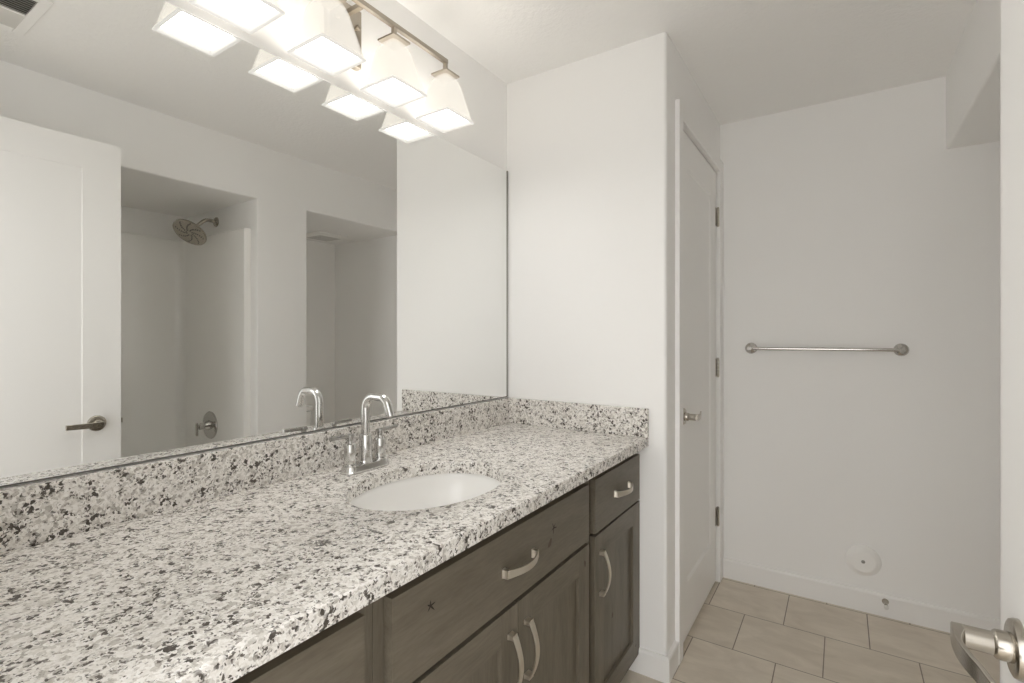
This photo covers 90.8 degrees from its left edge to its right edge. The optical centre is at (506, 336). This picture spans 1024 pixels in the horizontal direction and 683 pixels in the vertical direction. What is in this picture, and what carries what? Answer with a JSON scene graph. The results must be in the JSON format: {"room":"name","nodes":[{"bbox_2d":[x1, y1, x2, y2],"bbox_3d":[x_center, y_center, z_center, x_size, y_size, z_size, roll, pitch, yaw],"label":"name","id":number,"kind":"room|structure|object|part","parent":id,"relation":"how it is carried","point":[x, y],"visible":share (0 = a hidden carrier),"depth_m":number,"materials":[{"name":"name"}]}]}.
{"room":"bathroom","nodes":[
{"label":"bathroom","id":0,"kind":"room"},
{"bbox_2d":[0,0,506,488],"bbox_3d":[-0.269,0.069,1.880,0.116,2.322,2.958,0,0,34],"label":"wall","id":1,"kind":"structure","parent":0,"point":[478,95],"depth_m":1.67,"materials":[{"name":"white paint"}]},
{"bbox_2d":[188,0,284,33],"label":"vanity light","id":2,"kind":"object","parent":1,"relation":"attached to","point":[248,12],"depth_m":1.14,"materials":[{"name":"white glass"}]},
{"bbox_2d":[200,0,274,25],"bbox_3d":[-0.594,-0.736,1.113,0.117,0.001,0.117,0,0,34],"label":"diffuser","id":3,"kind":"object","parent":2,"relation":"attached to","point":[248,12],"depth_m":1.14,"materials":[{"name":"white glass"}]},
{"bbox_2d":[0,0,507,486],"bbox_3d":[-0.473,-0.229,1.460,0.008,0.972,1.721,0,0,34],"label":"mirror","id":4,"kind":"object","parent":1,"relation":"attached to","point":[209,241],"visible":1,"depth_m":1.14,"materials":[{"name":"silver mirror"}]},
{"bbox_2d":[0,397,509,552],"bbox_3d":[-0.467,0.312,1.451,0.020,0.105,1.730,0,0,34],"label":"backsplash","id":5,"kind":"structure","parent":1,"relation":"attached to","point":[38,512],"depth_m":1.10,"materials":[{"name":"stone"}]},
{"bbox_2d":[287,0,458,82],"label":"vanity light","id":6,"kind":"object","parent":1,"relation":"attached to","point":[337,43],"depth_m":1.41,"materials":[{"name":"white glass"}]},
{"bbox_2d":[296,37,357,69],"bbox_3d":[-0.465,-0.736,1.308,0.117,0.001,0.117,0,0,34],"label":"diffuser","id":7,"kind":"object","parent":6,"relation":"attached to","point":[326,51],"depth_m":1.31,"materials":[{"name":"white glass"}]},
{"bbox_3d":[-0.473,-0.900,1.411,0.019,0.017,0.017,0,0,34],"label":"mounting knob","id":8,"kind":"part","parent":6,"relation":"part of","materials":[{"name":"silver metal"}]},
{"bbox_3d":[-0.434,-0.925,1.427,0.066,0.014,0.014,0,0,34],"label":"arm","id":9,"kind":"part","parent":6,"relation":"part of","materials":[{"name":"silver metal"}]},
{"bbox_3d":[-0.434,-0.900,1.469,0.019,0.017,0.017,0,0,34],"label":"mounting knob","id":10,"kind":"part","parent":6,"relation":"part of","materials":[{"name":"silver metal"}]},
{"bbox_2d":[360,75,426,107],"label":"vanity light","id":11,"kind":"object","parent":1,"relation":"attached to","point":[393,88],"depth_m":1.51,"materials":[{"name":"white glass"}]},
{"bbox_2d":[368,78,419,101],"bbox_3d":[-0.336,-0.736,1.503,0.117,0.001,0.117,0,0,34],"label":"diffuser","id":12,"kind":"object","parent":11,"relation":"attached to","point":[393,89],"depth_m":1.51,"materials":[{"name":"white glass"}]},
{"bbox_2d":[416,107,473,132],"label":"vanity light","id":13,"kind":"object","parent":1,"relation":"attached to","point":[445,117],"depth_m":1.71,"materials":[{"name":"white glass"}]},
{"bbox_2d":[423,110,466,127],"bbox_3d":[-0.207,-0.736,1.697,0.117,0.001,0.117,0,0,34],"label":"diffuser","id":14,"kind":"object","parent":13,"relation":"attached to","point":[442,118],"depth_m":1.71,"materials":[{"name":"white glass"}]},
{"bbox_2d":[507,32,719,655],"bbox_3d":[0.550,0.069,2.392,0.684,2.322,0.960,0,0,34],"label":"wall","id":15,"kind":"structure","parent":0,"point":[591,140],"depth_m":1.93,"materials":[{"name":"white paint"}]},
{"bbox_2d":[629,641,678,682],"bbox_3d":[0.529,1.185,1.889,0.191,0.090,0.125,0,0,34],"label":"baseboard","id":16,"kind":"structure","parent":15,"relation":"attached to","point":[654,665],"depth_m":1.82,"materials":[{"name":"white wood"}]},
{"bbox_2d":[675,99,723,664],"bbox_3d":[0.825,0.169,2.277,0.132,2.122,0.847,0,0,34],"label":"trim","id":17,"kind":"structure","parent":15,"relation":"attached to","point":[684,121],"depth_m":1.91,"materials":[{"name":"white wood"}]},
{"bbox_2d":[683,131,718,642],"bbox_3d":[0.868,0.198,2.235,0.096,2.040,0.710,0,0,34],"label":"door","id":18,"kind":"structure","parent":15,"relation":"in","point":[700,212],"depth_m":2.24,"materials":[{"name":"white wood"}]},
{"bbox_3d":[0.770,0.315,2.016,0.017,0.023,0.121,0,0,31],"label":"blade","id":19,"kind":"part","parent":18,"relation":"part of","materials":[{"name":"silver metal"}]},
{"bbox_2d":[396,0,975,124],"bbox_3d":[0.783,-1.132,1.183,2.640,0.080,2.958,0,0,34],"label":"ceiling","id":20,"kind":"structure","parent":0,"point":[748,59],"depth_m":1.83,"materials":[{"name":"paint"}]},
{"bbox_2d":[620,577,999,682],"bbox_3d":[0.358,1.270,0.541,2.640,0.080,4.498,0,0,34],"label":"floor","id":21,"kind":"structure","parent":0,"point":[742,632],"depth_m":2.00,"materials":[{"name":"beige tile"}]},
{"bbox_2d":[231,603,371,682],"bbox_3d":[-0.560,0.814,0.767,0.613,0.832,0.470,0,0,34],"label":"vanity cabinet","id":22,"kind":"object","parent":21,"relation":"on","point":[341,652],"visible":0.08,"depth_m":0.73,"materials":[{"name":"brown wood"}]},
{"bbox_3d":[-0.358,0.779,0.633,0.019,0.762,0.470,0,0,34],"label":"frame","id":23,"kind":"part","parent":22,"relation":"part of","materials":[{"name":"brown wood"}]},
{"bbox_2d":[372,482,588,682],"bbox_3d":[-0.202,0.814,1.308,0.613,0.832,0.825,0,0,34],"label":"vanity cabinet","id":24,"kind":"object","parent":21,"relation":"on","point":[512,606],"visible":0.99,"depth_m":1.10,"materials":[{"name":"brown wood"}]},
{"bbox_2d":[0,397,648,682],"bbox_3d":[-0.218,0.329,1.286,0.617,0.137,1.730,0,0,34],"label":"countertop","id":25,"kind":"structure","parent":24,"relation":"on","point":[210,566],"depth_m":0.90,"materials":[{"name":"stone"}]},
{"bbox_2d":[329,392,397,475],"bbox_3d":[-0.358,0.258,1.374,0.136,0.213,0.233,0,0,34],"label":"faucet","id":26,"kind":"object","parent":25,"relation":"on","point":[366,463],"visible":1,"depth_m":1.38,"materials":[{"name":"silver metal"}]},
{"bbox_3d":[-0.435,0.269,1.330,0.016,0.022,0.074,0,0,34],"label":"lever","id":27,"kind":"part","parent":26,"relation":"part of","materials":[{"name":"silver metal"}]},
{"bbox_3d":[-0.392,0.354,1.397,0.055,0.020,0.155,0,0,34],"label":"plate","id":28,"kind":"part","parent":26,"relation":"part of","materials":[{"name":"silver metal"}]},
{"bbox_3d":[-0.392,0.306,1.397,0.041,0.078,0.041,0,0,34],"label":"spout","id":29,"kind":"part","parent":26,"relation":"part of","materials":[{"name":"silver metal"}]},
{"bbox_3d":[-0.351,0.212,1.370,0.120,0.122,0.022,0,0,34],"label":"spout","id":30,"kind":"part","parent":26,"relation":"part of","materials":[{"name":"silver metal"}]},
{"bbox_3d":[-0.348,0.269,1.463,0.016,0.022,0.074,0,0,34],"label":"lever","id":31,"kind":"part","parent":26,"relation":"part of","materials":[{"name":"silver metal"}]},
{"bbox_2d":[350,473,499,510],"bbox_3d":[-0.193,0.474,1.266,0.375,0.153,0.486,0,0,34],"label":"sink","id":32,"kind":"object","parent":25,"relation":"in","point":[435,490],"visible":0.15,"depth_m":1.44,"materials":[{"name":"white ceramic"}]},
{"bbox_3d":[-0.091,0.643,1.000,0.020,0.070,0.252,0,0,34],"label":"rail","id":33,"kind":"part","parent":24,"relation":"part of","materials":[{"name":"brown wood"}]},
{"bbox_3d":[-0.094,0.884,1.002,0.008,0.418,0.258,0,0,34],"label":"panel","id":34,"kind":"part","parent":24,"relation":"part of","materials":[{"name":"brown wood"}]},
{"bbox_3d":[0.020,0.730,1.119,0.033,0.138,0.021,0,0,34],"label":"pull handle","id":35,"kind":"part","parent":24,"relation":"part of","materials":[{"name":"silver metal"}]},
{"bbox_3d":[0.041,0.518,1.150,0.033,0.021,0.138,0,0,34],"label":"pull handle","id":36,"kind":"part","parent":24,"relation":"part of","materials":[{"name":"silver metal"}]},
{"bbox_3d":[0.059,0.730,1.178,0.033,0.138,0.021,0,0,34],"label":"pull handle","id":37,"kind":"part","parent":24,"relation":"part of","materials":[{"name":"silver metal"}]},
{"bbox_3d":[0.125,0.643,1.326,0.020,0.070,0.252,0,0,34],"label":"rail","id":38,"kind":"part","parent":24,"relation":"part of","materials":[{"name":"brown wood"}]},
{"bbox_3d":[0.122,0.884,1.328,0.008,0.418,0.258,0,0,34],"label":"panel","id":39,"kind":"part","parent":24,"relation":"part of","materials":[{"name":"brown wood"}]},
{"bbox_2d":[586,454,639,682],"bbox_3d":[0.143,0.814,1.829,0.613,0.832,0.422,0,0,34],"label":"vanity cabinet","id":40,"kind":"object","parent":21,"relation":"on","point":[614,493],"visible":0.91,"depth_m":1.66,"materials":[{"name":"brown wood"}]},
{"bbox_3d":[0.302,0.725,1.544,0.033,0.138,0.021,0,0,34],"label":"pull handle","id":41,"kind":"part","parent":40,"relation":"part of","materials":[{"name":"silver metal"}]},
{"bbox_3d":[0.368,0.513,1.693,0.020,0.164,0.400,0,0,34],"label":"drawer","id":42,"kind":"part","parent":40,"relation":"part of","materials":[{"name":"brown wood"}]},
{"bbox_3d":[0.368,0.638,1.692,0.020,0.070,0.267,0,0,34],"label":"rail","id":43,"kind":"part","parent":40,"relation":"part of","materials":[{"name":"brown wood"}]},
{"bbox_3d":[0.365,0.881,1.694,0.008,0.423,0.273,0,0,34],"label":"panel","id":44,"kind":"part","parent":40,"relation":"part of","materials":[{"name":"brown wood"}]},
{"bbox_3d":[0.368,1.125,1.692,0.020,0.070,0.267,0,0,34],"label":"rail","id":45,"kind":"part","parent":40,"relation":"part of","materials":[{"name":"brown wood"}]},
{"bbox_3d":[0.401,0.513,1.693,0.033,0.021,0.138,0,0,34],"label":"pull handle","id":46,"kind":"part","parent":40,"relation":"part of","materials":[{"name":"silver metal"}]},
{"bbox_2d":[720,76,999,618],"bbox_3d":[1.615,0.069,2.334,2.524,2.322,0.120,0,0,34],"label":"wall","id":47,"kind":"structure","parent":0,"point":[850,222],"depth_m":2.27,"materials":[{"name":"white paint"}]},
{"bbox_2d":[745,343,908,355],"bbox_3d":[1.449,0.056,2.329,0.647,0.055,0.072,0,0,34],"label":"towel bar","id":48,"kind":"object","parent":47,"relation":"attached to","point":[899,349],"visible":1,"depth_m":2.27,"materials":[{"name":"silver metal"}]},
{"bbox_3d":[1.202,0.056,2.493,0.055,0.055,0.072,0,0,34],"label":"post","id":49,"kind":"part","parent":48,"relation":"part of","materials":[{"name":"silver metal"}]},
{"bbox_3d":[1.696,0.056,2.166,0.055,0.055,0.072,0,0,34],"label":"post","id":50,"kind":"part","parent":48,"relation":"part of","materials":[{"name":"silver metal"}]},
{"bbox_2d":[723,558,999,632],"bbox_3d":[1.813,1.181,2.122,1.718,0.097,0.014,0,0,34],"label":"baseboard","id":51,"kind":"structure","parent":47,"relation":"attached to","point":[919,613],"depth_m":2.27,"materials":[{"name":"white wood"}]},
{"bbox_2d":[845,545,881,575],"bbox_3d":[1.596,1.004,2.261,0.134,0.134,0.024,0,0,34],"label":"cover","id":52,"kind":"object","parent":47,"relation":"attached to","point":[862,559],"visible":1,"depth_m":2.25,"materials":[{"name":"white plastic"}]},
{"bbox_2d":[882,598,888,609],"bbox_3d":[1.643,1.161,2.187,0.025,0.025,0.066,0,0,34],"label":"door stop","id":53,"kind":"object","parent":47,"relation":"attached to","point":[885,602],"visible":1,"depth_m":2.19,"materials":[{"name":"silver metal"}]},
{"bbox_3d":[1.645,1.161,2.191,0.025,0.025,0.056,0,0,34],"label":"stop post","id":54,"kind":"part","parent":53,"relation":"part of","materials":[{"name":"silver metal"}]},
{"bbox_3d":[0.009,0.069,0.018,2.404,2.322,0.120,0,0,34],"label":"wall","id":55,"kind":"structure","parent":0,"visible":0},
{"bbox_2d":[950,0,1023,682],"bbox_3d":[0.432,0.204,0.312,0.158,2.028,0.798,0,0,34],"label":"door","id":56,"kind":"structure","parent":55,"relation":"in","point":[1006,644],"depth_m":0.60,"materials":[{"name":"white wood"}]},
{"bbox_3d":[0.514,0.357,0.560,0.017,0.023,0.120,0,0,31],"label":"blade","id":57,"kind":"part","parent":56,"relation":"part of","materials":[{"name":"silver metal"}]}
]}

